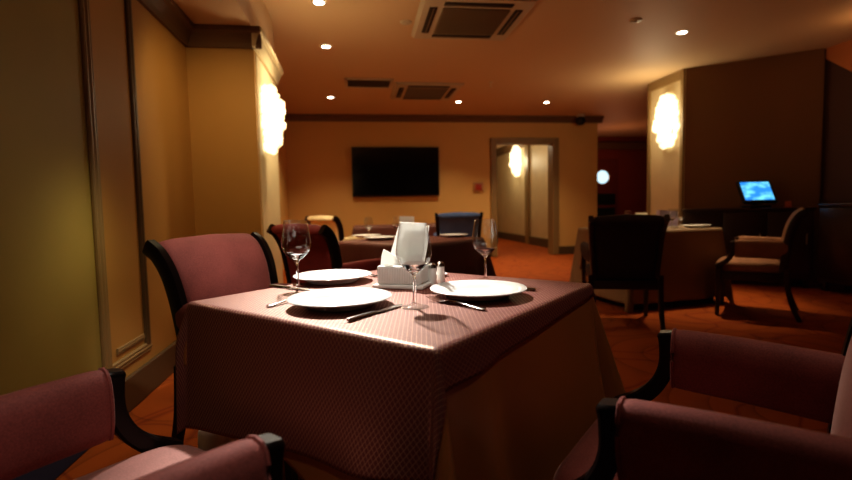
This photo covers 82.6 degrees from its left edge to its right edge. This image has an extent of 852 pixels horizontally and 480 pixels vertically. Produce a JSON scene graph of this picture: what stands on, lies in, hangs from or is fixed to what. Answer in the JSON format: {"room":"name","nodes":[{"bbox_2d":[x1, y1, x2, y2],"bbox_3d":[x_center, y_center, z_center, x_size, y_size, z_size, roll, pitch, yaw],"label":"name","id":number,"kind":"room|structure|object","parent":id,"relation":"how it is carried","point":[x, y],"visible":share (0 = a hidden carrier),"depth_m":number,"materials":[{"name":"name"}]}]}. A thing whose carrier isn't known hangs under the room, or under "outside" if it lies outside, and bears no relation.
{"room":"restaurant dining room","nodes":[
{"label":"restaurant dining room","id":0,"kind":"room"},
{"bbox_2d":[0,0,195,394],"bbox_3d":[-1.366,-0.178,0.597,0.180,2.330,6.000,-2,4,-8],"label":"wall","id":1,"kind":"structure","parent":0,"point":[50,331],"depth_m":2.07,"materials":[{"name":"yellow paint"}]},
{"bbox_2d":[12,341,175,479],"bbox_3d":[-1.245,0.894,0.684,0.022,0.175,6.000,-2,4,-8],"label":"baseboard","id":2,"kind":"structure","parent":1,"relation":"attached to","point":[139,384],"depth_m":2.55,"materials":[{"name":"brown wood"}]},
{"bbox_2d":[78,0,112,368],"bbox_3d":[-1.509,-0.338,2.205,0.031,1.940,0.075,-2,4,-8],"label":"trim","id":3,"kind":"structure","parent":1,"relation":"attached to","point":[83,5],"depth_m":2.19,"materials":[{"name":"brown wood"}]},
{"bbox_2d":[116,333,144,355],"bbox_3d":[-1.528,0.538,2.513,0.015,0.033,0.300,-2,4,-8],"label":"trim","id":4,"kind":"structure","parent":1,"relation":"attached to","point":[141,337],"depth_m":2.49,"materials":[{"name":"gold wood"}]},
{"bbox_2d":[113,341,152,368],"bbox_3d":[-1.526,0.608,2.518,0.024,0.052,0.460,-2,4,-8],"label":"trim","id":5,"kind":"structure","parent":1,"relation":"attached to","point":[129,358],"depth_m":2.51,"materials":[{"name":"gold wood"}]},
{"bbox_2d":[124,0,150,344],"bbox_3d":[-1.575,-0.376,2.649,0.027,1.920,0.062,-2,4,-8],"label":"trim","id":6,"kind":"structure","parent":1,"relation":"attached to","point":[127,3],"depth_m":2.63,"materials":[{"name":"brown wood"}]},
{"bbox_2d":[137,0,193,46],"bbox_3d":[-1.257,-1.274,0.543,0.085,0.140,6.000,-2,4,-8],"label":"trim","id":7,"kind":"structure","parent":1,"relation":"attached to","point":[168,13],"depth_m":3.12,"materials":[{"name":"brown wood"}]},
{"bbox_2d":[174,0,273,50],"bbox_3d":[-1.234,-1.588,1.033,0.650,0.420,7.000,-2,4,-8],"label":"ceiling","id":8,"kind":"structure","parent":1,"relation":"attached to","point":[217,12],"depth_m":3.33,"materials":[{"name":"brown paint"}]},
{"bbox_2d":[187,24,261,48],"bbox_3d":[-1.468,-1.468,3.500,0.530,0.140,0.075,-2,4,-8],"label":"trim","id":9,"kind":"structure","parent":1,"relation":"attached to","point":[203,35],"depth_m":3.49,"materials":[{"name":"brown wood"}]},
{"bbox_2d":[186,47,282,267],"bbox_3d":[-1.643,-0.406,4.087,0.650,2.330,1.000,-2,4,-8],"label":"wall pier","id":10,"kind":"object","parent":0,"point":[222,84],"visible":0.29,"depth_m":3.58,"materials":[{"name":"paint"}]},
{"bbox_2d":[251,27,283,84],"bbox_3d":[-1.309,-1.509,4.066,0.070,0.140,1.120,-2,4,-8],"label":"trim","id":11,"kind":"structure","parent":10,"relation":"attached to","point":[267,56],"depth_m":3.96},
{"bbox_2d":[255,54,282,282],"bbox_3d":[-1.319,-0.426,4.133,0.006,1.990,0.880,-2,4,-8],"label":"wall","id":12,"kind":"structure","parent":10,"relation":"attached to","point":[269,170],"depth_m":4.00,"materials":[{"name":"beige paint"}]},
{"bbox_2d":[260,83,285,154],"bbox_3d":[-1.209,-0.961,3.876,0.181,0.561,0.303,-2,4,-8],"label":"wall sconce","id":13,"kind":"object","parent":10,"relation":"attached to","point":[273,125],"visible":1,"depth_m":3.79,"materials":[{"name":"white glass"}]},
{"bbox_2d":[278,116,288,269],"bbox_3d":[-2.300,-0.782,6.751,0.140,2.750,4.500,-2,4,-8],"label":"wall","id":14,"kind":"structure","parent":0,"point":[282,158],"depth_m":8.49,"materials":[{"name":"beige paint"}]},
{"bbox_2d":[285,121,597,247],"bbox_3d":[0.379,-1.020,9.511,6.250,2.750,0.200,-2,4,-8],"label":"wall","id":15,"kind":"structure","parent":0,"point":[318,153],"depth_m":9.35,"materials":[{"name":"paint"}]},
{"bbox_2d":[351,147,439,196],"bbox_3d":[-0.570,-1.292,9.205,1.650,0.930,0.092,-2,4,-8],"label":"television","id":16,"kind":"object","parent":15,"relation":"attached to","point":[376,171],"visible":1,"depth_m":9.16,"materials":[{"name":"black plastic"}]},
{"bbox_2d":[285,114,603,122],"bbox_3d":[0.488,-2.326,9.297,6.200,0.120,0.090,-2,4,-8],"label":"trim","id":17,"kind":"structure","parent":15,"relation":"attached to","point":[288,117],"depth_m":9.24,"materials":[{"name":"brown wood"}]},
{"bbox_2d":[473,182,483,191],"bbox_3d":[1.024,-1.037,9.485,0.200,0.180,0.064,-2,4,-8],"label":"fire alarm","id":18,"kind":"object","parent":15,"relation":"attached to","point":[477,186],"visible":1,"depth_m":9.46,"materials":[{"name":"red plastic"}]},
{"bbox_2d":[490,138,558,256],"bbox_3d":[1.953,-0.857,9.739,1.400,2.330,0.270,-2,4,-8],"label":"trim","id":19,"kind":"structure","parent":15,"relation":"attached to","point":[553,143],"depth_m":9.64,"materials":[{"name":"brown wood"}]},
{"bbox_2d":[559,246,574,253],"bbox_3d":[3.097,0.199,9.876,0.840,0.160,0.025,-2,4,-8],"label":"baseboard","id":20,"kind":"structure","parent":15,"relation":"attached to","point":[562,249],"depth_m":9.83,"materials":[{"name":"brown wood"}]},
{"bbox_2d":[55,238,851,479],"bbox_3d":[3.007,0.486,7.565,10.900,0.100,18.400,-2,4,-8],"label":"floor","id":21,"kind":"structure","parent":0,"point":[761,311],"depth_m":3.85,"materials":[{"name":"carpet"}]},
{"bbox_2d":[0,367,284,479],"bbox_3d":[-0.570,0.508,0.753,0.617,0.923,0.657,2,5,37],"label":"armchair","id":22,"kind":"object","parent":21,"relation":"on","point":[41,425],"visible":1,"depth_m":0.93,"materials":[{"name":"fabric"}]},
{"bbox_2d":[74,445,205,479],"bbox_3d":[-0.526,0.514,0.813,0.524,0.117,0.510,2,5,37],"label":"seat cushion","id":23,"kind":"object","parent":22,"relation":"on","point":[152,458],"depth_m":1.01,"materials":[{"name":"fabric"}]},
{"bbox_2d":[198,430,236,450],"bbox_3d":[-0.065,0.533,1.489,0.898,0.740,0.898,2,5,36],"label":"dining table","id":24,"kind":"object","parent":21,"relation":"on","point":[207,441],"visible":0.03,"depth_m":1.36,"materials":[{"name":"brown wood"}]},
{"bbox_2d":[184,296,625,479],"bbox_3d":[0.018,0.633,1.424,1.096,0.941,1.296,2,5,36],"label":"tablecloth","id":25,"kind":"object","parent":24,"relation":"on","point":[519,418],"visible":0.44,"depth_m":1.14,"materials":[{"name":"brown fabric"}]},
{"bbox_2d":[175,270,595,479],"bbox_3d":[-0.070,0.342,1.465,0.912,0.370,0.957,2,5,36],"label":"tablecloth","id":26,"kind":"object","parent":25,"relation":"on","point":[356,398],"visible":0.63,"depth_m":1.08,"materials":[{"name":"fabric"}]},
{"bbox_2d":[266,299,285,306],"bbox_3d":[-0.368,0.162,1.353,0.025,0.011,0.203,1,4,28],"label":"fork","id":27,"kind":"object","parent":26,"relation":"on","point":[282,301],"visible":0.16,"depth_m":1.29,"materials":[{"name":"silver metal"}]},
{"bbox_2d":[269,284,314,289],"bbox_3d":[-0.429,0.152,1.555,0.208,0.008,0.019,1,4,31],"label":"table knife","id":28,"kind":"object","parent":26,"relation":"on","point":[270,285],"visible":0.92,"depth_m":1.57,"materials":[{"name":"silver metal"}]},
{"bbox_2d":[281,221,310,289],"bbox_3d":[-0.414,0.046,1.552,0.094,0.220,0.094,-2,4,-8],"label":"wine glass","id":29,"kind":"object","parent":26,"relation":"on","point":[296,256],"visible":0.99,"depth_m":1.55,"materials":[{"name":"clear glass"}]},
{"bbox_2d":[293,269,371,284],"bbox_3d":[-0.327,0.132,1.704,0.272,0.026,0.272,-2,4,-8],"label":"dinner plate","id":30,"kind":"object","parent":26,"relation":"on","point":[331,276],"visible":0.98,"depth_m":1.75,"materials":[{"name":"white ceramic"}]},
{"bbox_2d":[286,287,391,311],"bbox_3d":[-0.225,0.159,1.273,0.272,0.026,0.272,-2,4,-8],"label":"dinner plate","id":31,"kind":"object","parent":26,"relation":"on","point":[342,299],"visible":1,"depth_m":1.30,"materials":[{"name":"white ceramic"}]},
{"bbox_2d":[347,304,402,321],"bbox_3d":[-0.118,0.172,1.170,0.019,0.008,0.208,1,5,33],"label":"table knife","id":32,"kind":"object","parent":26,"relation":"on","point":[363,315],"visible":1,"depth_m":1.14,"materials":[{"name":"silver metal"}]},
{"bbox_2d":[372,264,430,289],"bbox_3d":[-0.072,0.114,1.562,0.170,0.070,0.120,0,4,18],"label":"napkin holder","id":33,"kind":"object","parent":26,"relation":"on","point":[388,276],"visible":0.83,"depth_m":1.52,"materials":[{"name":"white ceramic"}]},
{"bbox_2d":[381,249,401,264],"bbox_3d":[-0.110,0.054,1.553,0.072,0.050,0.010,-1,4,8],"label":"paper napkin","id":34,"kind":"object","parent":33,"relation":"in","point":[387,258],"visible":0.91,"depth_m":1.55,"materials":[{"name":"white paper"}]},
{"bbox_2d":[391,222,425,262],"bbox_3d":[-0.060,0.009,1.575,0.126,0.136,0.014,0,4,13],"label":"paper napkin","id":35,"kind":"object","parent":33,"relation":"in","point":[411,236],"visible":0.7,"depth_m":1.57,"materials":[{"name":"white paper"}]},
{"bbox_2d":[407,254,422,261],"bbox_3d":[-0.037,0.061,1.537,0.057,0.035,0.011,-1,4,7],"label":"paper napkin","id":36,"kind":"object","parent":33,"relation":"in","point":[418,257],"visible":0.71,"depth_m":1.53,"materials":[{"name":"white paper"}]},
{"bbox_2d":[423,225,428,261],"bbox_3d":[-0.054,0.011,1.591,0.132,0.128,0.017,0,4,13],"label":"paper napkin","id":37,"kind":"object","parent":33,"relation":"on","point":[427,229],"visible":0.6,"depth_m":1.57,"materials":[{"name":"white paper"}]},
{"bbox_2d":[396,223,431,309],"bbox_3d":[-0.030,0.064,1.220,0.091,0.214,0.091,-2,4,-8],"label":"wine glass","id":38,"kind":"object","parent":26,"relation":"on","point":[413,268],"visible":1,"depth_m":1.21,"materials":[{"name":"clear glass"}]},
{"bbox_2d":[428,263,436,285],"bbox_3d":[0.021,0.110,1.575,0.029,0.072,0.029,-2,4,-8],"label":"shaker","id":39,"kind":"object","parent":26,"relation":"on","point":[432,266],"visible":0.84,"depth_m":1.56,"materials":[{"name":"white ceramic"}]},
{"bbox_2d":[437,261,444,282],"bbox_3d":[0.049,0.107,1.614,0.029,0.072,0.029,-2,4,-8],"label":"shaker","id":40,"kind":"object","parent":26,"relation":"on","point":[440,265],"visible":0.84,"depth_m":1.60,"materials":[{"name":"white ceramic"}]},
{"bbox_2d":[426,295,486,309],"bbox_3d":[0.077,0.160,1.247,0.025,0.011,0.203,-5,5,-42],"label":"fork","id":41,"kind":"object","parent":26,"relation":"on","point":[432,296],"visible":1,"depth_m":1.25,"materials":[{"name":"silver metal"}]},
{"bbox_2d":[430,280,526,301],"bbox_3d":[0.147,0.145,1.368,0.272,0.026,0.272,-2,4,-8],"label":"dinner plate","id":42,"kind":"object","parent":26,"relation":"on","point":[462,290],"visible":1,"depth_m":1.40,"materials":[{"name":"white ceramic"}]},
{"bbox_2d":[472,219,497,279],"bbox_3d":[0.199,0.034,1.637,0.089,0.209,0.089,-2,4,-8],"label":"wine glass","id":43,"kind":"object","parent":26,"relation":"on","point":[484,252],"visible":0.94,"depth_m":1.63,"materials":[{"name":"clear glass"}]},
{"bbox_2d":[142,232,297,479],"bbox_3d":[-0.640,0.432,1.979,0.658,0.913,0.617,0,4,22],"label":"armchair","id":44,"kind":"object","parent":21,"relation":"on","point":[193,268],"visible":0.2,"depth_m":1.92,"materials":[{"name":"fabric"}]},
{"bbox_2d":[267,223,380,282],"bbox_3d":[-0.616,0.338,3.301,0.617,0.923,0.657,2,5,39],"label":"armchair","id":45,"kind":"object","parent":21,"relation":"on","point":[324,253],"visible":0.28,"depth_m":3.05,"materials":[{"name":"red fabric"}]},
{"bbox_2d":[304,215,364,240],"bbox_3d":[-1.073,0.151,6.119,0.617,0.939,0.657,2,5,40],"label":"armchair","id":46,"kind":"object","parent":21,"relation":"on","point":[333,222],"visible":0.26,"depth_m":5.80,"materials":[{"name":"beige fabric"}]},
{"bbox_2d":[433,212,482,236],"bbox_3d":[0.408,0.111,6.227,0.617,0.944,0.657,-1,4,0],"label":"armchair","id":47,"kind":"object","parent":21,"relation":"on","point":[453,222],"visible":0.32,"depth_m":5.95,"materials":[{"name":"blue fabric"}]},
{"bbox_2d":[579,214,669,329],"bbox_3d":[1.626,0.243,4.046,0.617,0.923,0.657,0,4,12],"label":"armchair","id":48,"kind":"object","parent":21,"relation":"on","point":[624,252],"visible":0.97,"depth_m":3.82,"materials":[{"name":"fabric"}]},
{"bbox_2d":[585,263,654,279],"bbox_3d":[1.641,0.249,4.119,0.524,0.117,0.510,0,4,12],"label":"seat cushion","id":49,"kind":"object","parent":48,"relation":"on","point":[598,272],"depth_m":3.87,"materials":[{"name":"fabric"}]},
{"bbox_2d":[553,318,851,479],"bbox_3d":[0.637,0.469,0.965,0.657,0.923,0.617,2,5,35],"label":"armchair","id":50,"kind":"object","parent":21,"relation":"on","point":[633,436],"visible":1,"depth_m":0.83,"materials":[{"name":"fabric"}]},
{"bbox_2d":[553,418,617,479],"bbox_3d":[0.578,0.479,1.008,0.510,0.117,0.524,2,5,35],"label":"seat cushion","id":51,"kind":"object","parent":50,"relation":"on","point":[580,459],"depth_m":1.01,"materials":[{"name":"fabric"}]},
{"bbox_2d":[681,207,816,287],"bbox_3d":[3.877,0.069,5.928,1.330,0.915,0.494,1,4,31],"label":"sideboard","id":52,"kind":"object","parent":21,"relation":"on","point":[734,222],"visible":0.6,"depth_m":5.63,"materials":[{"name":"brown wood"}]},
{"bbox_2d":[681,207,816,211],"bbox_3d":[3.877,-0.373,5.913,1.330,0.030,0.460,1,4,31],"label":"countertop","id":53,"kind":"structure","parent":52,"relation":"on","point":[775,208],"depth_m":5.72,"materials":[{"name":"brown wood"}]},
{"bbox_2d":[736,180,777,207],"bbox_3d":[3.959,-0.549,5.816,0.380,0.328,0.200,-1,4,5],"label":"terminal","id":54,"kind":"object","parent":52,"relation":"on","point":[754,193],"visible":0.99,"depth_m":5.78,"materials":[{"name":"black plastic"}]},
{"bbox_2d":[785,201,790,206],"bbox_3d":[4.245,-0.419,5.684,0.070,0.075,0.050,1,4,31],"label":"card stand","id":55,"kind":"object","parent":52,"relation":"on","point":[787,203],"visible":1,"depth_m":5.69,"materials":[{"name":"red plastic"}]},
{"bbox_2d":[714,208,809,321],"bbox_3d":[2.978,0.187,4.328,0.657,0.944,0.617,2,5,35],"label":"armchair","id":56,"kind":"object","parent":21,"relation":"on","point":[756,258],"visible":1,"depth_m":4.11,"materials":[{"name":"beige fabric"}]},
{"bbox_2d":[715,256,780,272],"bbox_3d":[2.918,0.206,4.372,0.510,0.117,0.524,2,5,35],"label":"seat cushion","id":57,"kind":"object","parent":56,"relation":"on","point":[738,264],"depth_m":4.17,"materials":[{"name":"beige fabric"}]},
{"bbox_2d":[817,203,851,290],"bbox_3d":[4.572,0.105,4.885,0.454,0.955,1.010,-2,4,-8],"label":"sideboard","id":58,"kind":"object","parent":21,"relation":"on","point":[835,219],"visible":1,"depth_m":5.14,"materials":[{"name":"brown wood"}]},
{"bbox_2d":[818,203,851,205],"bbox_3d":[4.580,-0.357,4.856,0.420,0.030,1.010,-2,4,-8],"label":"countertop","id":59,"kind":"structure","parent":58,"relation":"on","point":[832,204],"depth_m":5.12,"materials":[{"name":"brown wood"}]},
{"bbox_3d":[2.301,0.244,5.075,1.040,0.742,0.840,-2,4,-15],"label":"dining table","id":60,"kind":"object","parent":21,"relation":"on","visible":0},
{"bbox_2d":[569,226,733,312],"bbox_3d":[2.303,0.352,5.082,1.268,0.965,1.068,-2,4,-15],"label":"tablecloth","id":61,"kind":"object","parent":60,"relation":"on","point":[689,257],"visible":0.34,"depth_m":4.66,"materials":[{"name":"brown fabric"}]},
{"bbox_2d":[656,210,677,227],"bbox_3d":[2.468,-0.219,4.979,0.230,0.180,0.100,-2,4,-12],"label":"napkin holder","id":62,"kind":"object","parent":61,"relation":"on","point":[673,214],"visible":0.5,"depth_m":4.96,"materials":[{"name":"white plastic"}]},
{"bbox_2d":[682,224,709,227],"bbox_3d":[2.721,-0.141,4.889,0.272,0.026,0.272,-2,4,-8],"label":"dinner plate","id":63,"kind":"object","parent":61,"relation":"on","point":[685,225],"visible":0.98,"depth_m":4.82,"materials":[{"name":"white ceramic"}]},
{"bbox_2d":[497,145,547,238],"bbox_3d":[2.770,-1.325,13.339,0.400,2.750,6.700,-2,4,-8],"label":"wall","id":64,"kind":"structure","parent":0,"point":[510,188],"depth_m":13.04,"materials":[{"name":"beige paint"}]},
{"bbox_2d":[497,145,523,156],"bbox_3d":[2.494,-2.586,13.167,0.120,0.200,6.600,-2,4,-8],"label":"trim","id":65,"kind":"structure","parent":64,"relation":"attached to","point":[505,149],"depth_m":14.23,"materials":[{"name":"brown wood"}]},
{"bbox_2d":[509,145,521,176],"bbox_3d":[2.434,-2.165,13.280,0.287,0.884,0.480,-2,4,-8],"label":"wall sconce","id":66,"kind":"object","parent":64,"relation":"attached to","point":[515,163],"visible":0.99,"depth_m":13.16,"materials":[{"name":"white glass"}]},
{"bbox_2d":[497,231,547,247],"bbox_3d":[2.590,-0.043,13.344,0.030,0.200,6.600,-2,4,-8],"label":"baseboard","id":67,"kind":"structure","parent":64,"relation":"attached to","point":[537,241],"depth_m":13.11,"materials":[{"name":"brown wood"}]},
{"bbox_2d":[524,145,529,243],"bbox_3d":[2.641,-1.275,12.639,0.060,2.750,0.250,-2,4,-8],"label":"trim","id":68,"kind":"structure","parent":64,"relation":"attached to","point":[526,147],"depth_m":12.57,"materials":[{"name":"brown wood"}]},
{"bbox_2d":[263,0,851,148],"bbox_3d":[2.950,-2.357,7.374,10.900,0.100,18.400,-2,4,-8],"label":"ceiling","id":69,"kind":"structure","parent":0,"point":[587,57],"depth_m":5.50,"materials":[{"name":"brown paint"}]},
{"bbox_2d":[311,0,326,5],"bbox_3d":[-0.904,-2.006,4.094,0.132,0.007,0.132,-2,4,-8],"label":"recessed light","id":70,"kind":"object","parent":69,"relation":"in","point":[315,2],"visible":1,"depth_m":4.09,"materials":[{"name":"white"}]},
{"bbox_2d":[320,44,331,48],"bbox_3d":[-1.073,-2.077,5.208,0.132,0.007,0.132,-2,4,-8],"label":"recessed light","id":71,"kind":"object","parent":69,"relation":"in","point":[325,46],"visible":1,"depth_m":5.20,"materials":[{"name":"white"}]},
{"bbox_2d":[344,78,393,87],"bbox_3d":[-0.795,-2.181,6.752,0.660,0.017,0.480,-2,4,-8],"label":"ceiling vent","id":72,"kind":"object","parent":69,"relation":"in","point":[349,82],"visible":1,"depth_m":6.73,"materials":[{"name":"beige plastic"}]},
{"bbox_2d":[400,20,411,24],"bbox_3d":[-0.189,-2.045,4.577,0.116,0.021,0.116,-2,4,-8],"label":"smoke detector","id":73,"kind":"object","parent":69,"relation":"attached to","point":[403,22],"visible":1,"depth_m":4.55,"materials":[{"name":"beige plastic"}]},
{"bbox_2d":[390,82,464,99],"bbox_3d":[-0.013,-2.211,7.271,1.000,0.052,0.960,-2,4,-8],"label":"air conditioner","id":74,"kind":"object","parent":69,"relation":"attached to","point":[400,90],"depth_m":7.10,"materials":[{"name":"beige"}]},
{"bbox_2d":[403,88,448,98],"bbox_3d":[-0.012,-2.196,7.272,0.600,0.022,0.600,-2,4,-8],"label":"ceiling vent","id":75,"kind":"object","parent":74,"relation":"in","point":[430,93],"depth_m":7.21,"materials":[{"name":"brown metal"}]},
{"bbox_2d":[411,0,537,40],"bbox_3d":[0.405,-2.034,4.508,1.000,0.052,0.960,-2,4,-7],"label":"air conditioner","id":76,"kind":"object","parent":69,"relation":"attached to","point":[435,19],"depth_m":4.39,"materials":[{"name":"beige plastic"}]},
{"bbox_2d":[433,8,509,34],"bbox_3d":[0.405,-2.019,4.509,0.600,0.022,0.600,-2,4,-7],"label":"ceiling vent","id":77,"kind":"object","parent":76,"relation":"in","point":[462,21],"depth_m":4.44,"materials":[{"name":"brown"}]},
{"bbox_2d":[576,114,585,124],"bbox_3d":[3.019,-2.343,9.472,0.190,0.209,0.190,-2,4,-8],"label":"dome camera","id":78,"kind":"object","parent":69,"relation":"attached to","point":[580,120],"visible":1,"depth_m":9.40,"materials":[{"name":"black plastic"}]},
{"bbox_2d":[630,18,641,22],"bbox_3d":[2.009,-2.094,4.642,0.116,0.021,0.116,-2,4,-8],"label":"smoke detector","id":79,"kind":"object","parent":69,"relation":"attached to","point":[635,20],"visible":1,"depth_m":4.62,"materials":[{"name":"beige plastic"}]},
{"bbox_2d":[675,30,688,34],"bbox_3d":[2.636,-2.137,4.992,0.132,0.007,0.132,-2,4,-8],"label":"recessed light","id":80,"kind":"object","parent":69,"relation":"in","point":[681,32],"visible":1,"depth_m":4.99,"materials":[{"name":"white"}]},
{"bbox_2d":[597,137,646,214],"bbox_3d":[5.352,-1.351,12.959,4.600,2.750,0.200,-2,4,-8],"label":"wall","id":81,"kind":"structure","parent":0,"point":[632,163],"depth_m":12.85,"materials":[{"name":"brown paint"}]},
{"bbox_2d":[597,159,617,215],"bbox_3d":[4.577,-1.024,12.726,0.940,2.160,0.115,-2,4,-8],"label":"door","id":82,"kind":"structure","parent":81,"relation":"in","point":[607,169],"depth_m":12.69,"materials":[{"name":"brown paint"}]},
{"bbox_2d":[597,142,646,148],"bbox_3d":[5.351,-2.474,12.735,4.600,0.180,0.100,-2,4,-8],"label":"trim","id":83,"kind":"structure","parent":81,"relation":"attached to","point":[601,145],"depth_m":12.65,"materials":[{"name":"brown wood"}]},
{"bbox_2d":[650,69,685,225],"bbox_3d":[3.646,-0.910,6.886,0.550,2.750,0.790,-2,4,-8],"label":"wall pier","id":84,"kind":"object","parent":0,"point":[664,182],"visible":0.29,"depth_m":6.83,"materials":[{"name":"beige paint"}]},
{"bbox_2d":[652,93,679,148],"bbox_3d":[3.272,-1.634,6.673,0.248,0.763,0.414,-2,4,-8],"label":"wall sconce","id":85,"kind":"object","parent":84,"relation":"attached to","point":[666,125],"visible":1,"depth_m":6.58,"materials":[{"name":"white glass"}]},
{"bbox_2d":[684,48,825,282],"bbox_3d":[4.371,-0.906,6.602,1.589,2.750,1.214,1,4,31],"label":"wall","id":86,"kind":"structure","parent":0,"point":[719,109],"depth_m":6.22,"materials":[{"name":"brown paint"}]},
{"bbox_2d":[647,69,684,225],"bbox_3d":[3.362,-0.902,6.845,0.025,2.750,0.790,-2,4,-8],"label":"trim","id":87,"kind":"structure","parent":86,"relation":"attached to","point":[677,76],"depth_m":6.53,"materials":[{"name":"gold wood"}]},
{"bbox_2d":[752,48,823,282],"bbox_3d":[4.374,-0.859,5.910,0.661,2.750,0.056,1,4,31],"label":"wall panel","id":88,"kind":"object","parent":86,"relation":"attached to","point":[788,90],"depth_m":5.83,"materials":[{"name":"brown wood"}]},
{"bbox_2d":[818,49,851,286],"bbox_3d":[5.323,-0.630,2.193,0.200,2.750,7.260,-2,4,-8],"label":"wall","id":89,"kind":"structure","parent":0,"point":[836,168],"depth_m":5.57,"materials":[{"name":"brown paint"}]},
{"bbox_2d":[826,40,851,71],"bbox_3d":[4.833,-1.338,4.689,0.050,1.650,2.020,-2,4,-8],"label":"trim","id":90,"kind":"structure","parent":89,"relation":"attached to","point":[840,54],"depth_m":5.45,"materials":[{"name":"brown"}]},
{"bbox_3d":[-0.113,0.367,3.977,0.840,0.742,0.840,2,5,37],"label":"dining table","id":91,"kind":"object","parent":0,"visible":0},
{"bbox_2d":[338,236,495,275],"bbox_3d":[-0.114,0.303,3.972,1.168,0.621,1.083,2,5,37],"label":"tablecloth","id":92,"kind":"object","parent":91,"relation":"on","point":[458,254],"visible":0.35,"depth_m":3.73,"materials":[{"name":"red fabric"}]},
{"bbox_2d":[352,234,380,237],"bbox_3d":[-0.525,-0.035,4.296,0.258,0.024,0.258,-2,4,-8],"label":"dinner plate","id":93,"kind":"object","parent":92,"relation":"on","point":[356,235],"visible":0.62,"depth_m":4.28,"materials":[{"name":"white ceramic"}]},
{"bbox_2d":[364,236,394,239],"bbox_3d":[-0.373,-0.015,3.945,0.272,0.026,0.272,-2,4,-8],"label":"dinner plate","id":94,"kind":"object","parent":92,"relation":"on","point":[367,237],"visible":0.95,"depth_m":3.88,"materials":[{"name":"white ceramic"}]},
{"bbox_2d":[440,233,467,236],"bbox_3d":[0.237,-0.038,4.125,0.245,0.023,0.245,-2,4,-8],"label":"dinner plate","id":95,"kind":"object","parent":92,"relation":"on","point":[449,234],"visible":1,"depth_m":4.09,"materials":[{"name":"white ceramic"}]},
{"bbox_3d":[-0.160,-0.052,4.146,0.153,0.063,0.108,-1,4,2],"label":"napkin holder","id":96,"kind":"object","parent":92,"relation":"on","visible":0},
{"bbox_2d":[400,216,413,221],"bbox_3d":[-0.161,-0.146,4.157,0.127,0.120,0.010,-1,4,-1],"label":"paper napkin","id":97,"kind":"object","parent":96,"relation":"in","point":[402,218],"visible":0.36,"depth_m":4.16,"materials":[{"name":"white paper"}]},
{"bbox_3d":[-0.405,0.144,7.394,1.340,0.742,0.800,-2,4,-8],"label":"dining table","id":98,"kind":"object","parent":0,"visible":0},
{"bbox_2d":[352,223,435,235],"bbox_3d":[-0.405,0.140,7.394,1.671,0.742,1.143,-2,4,-8],"label":"tablecloth","id":99,"kind":"object","parent":98,"relation":"on","point":[388,229],"visible":0.26,"depth_m":6.93,"materials":[{"name":"red fabric"}]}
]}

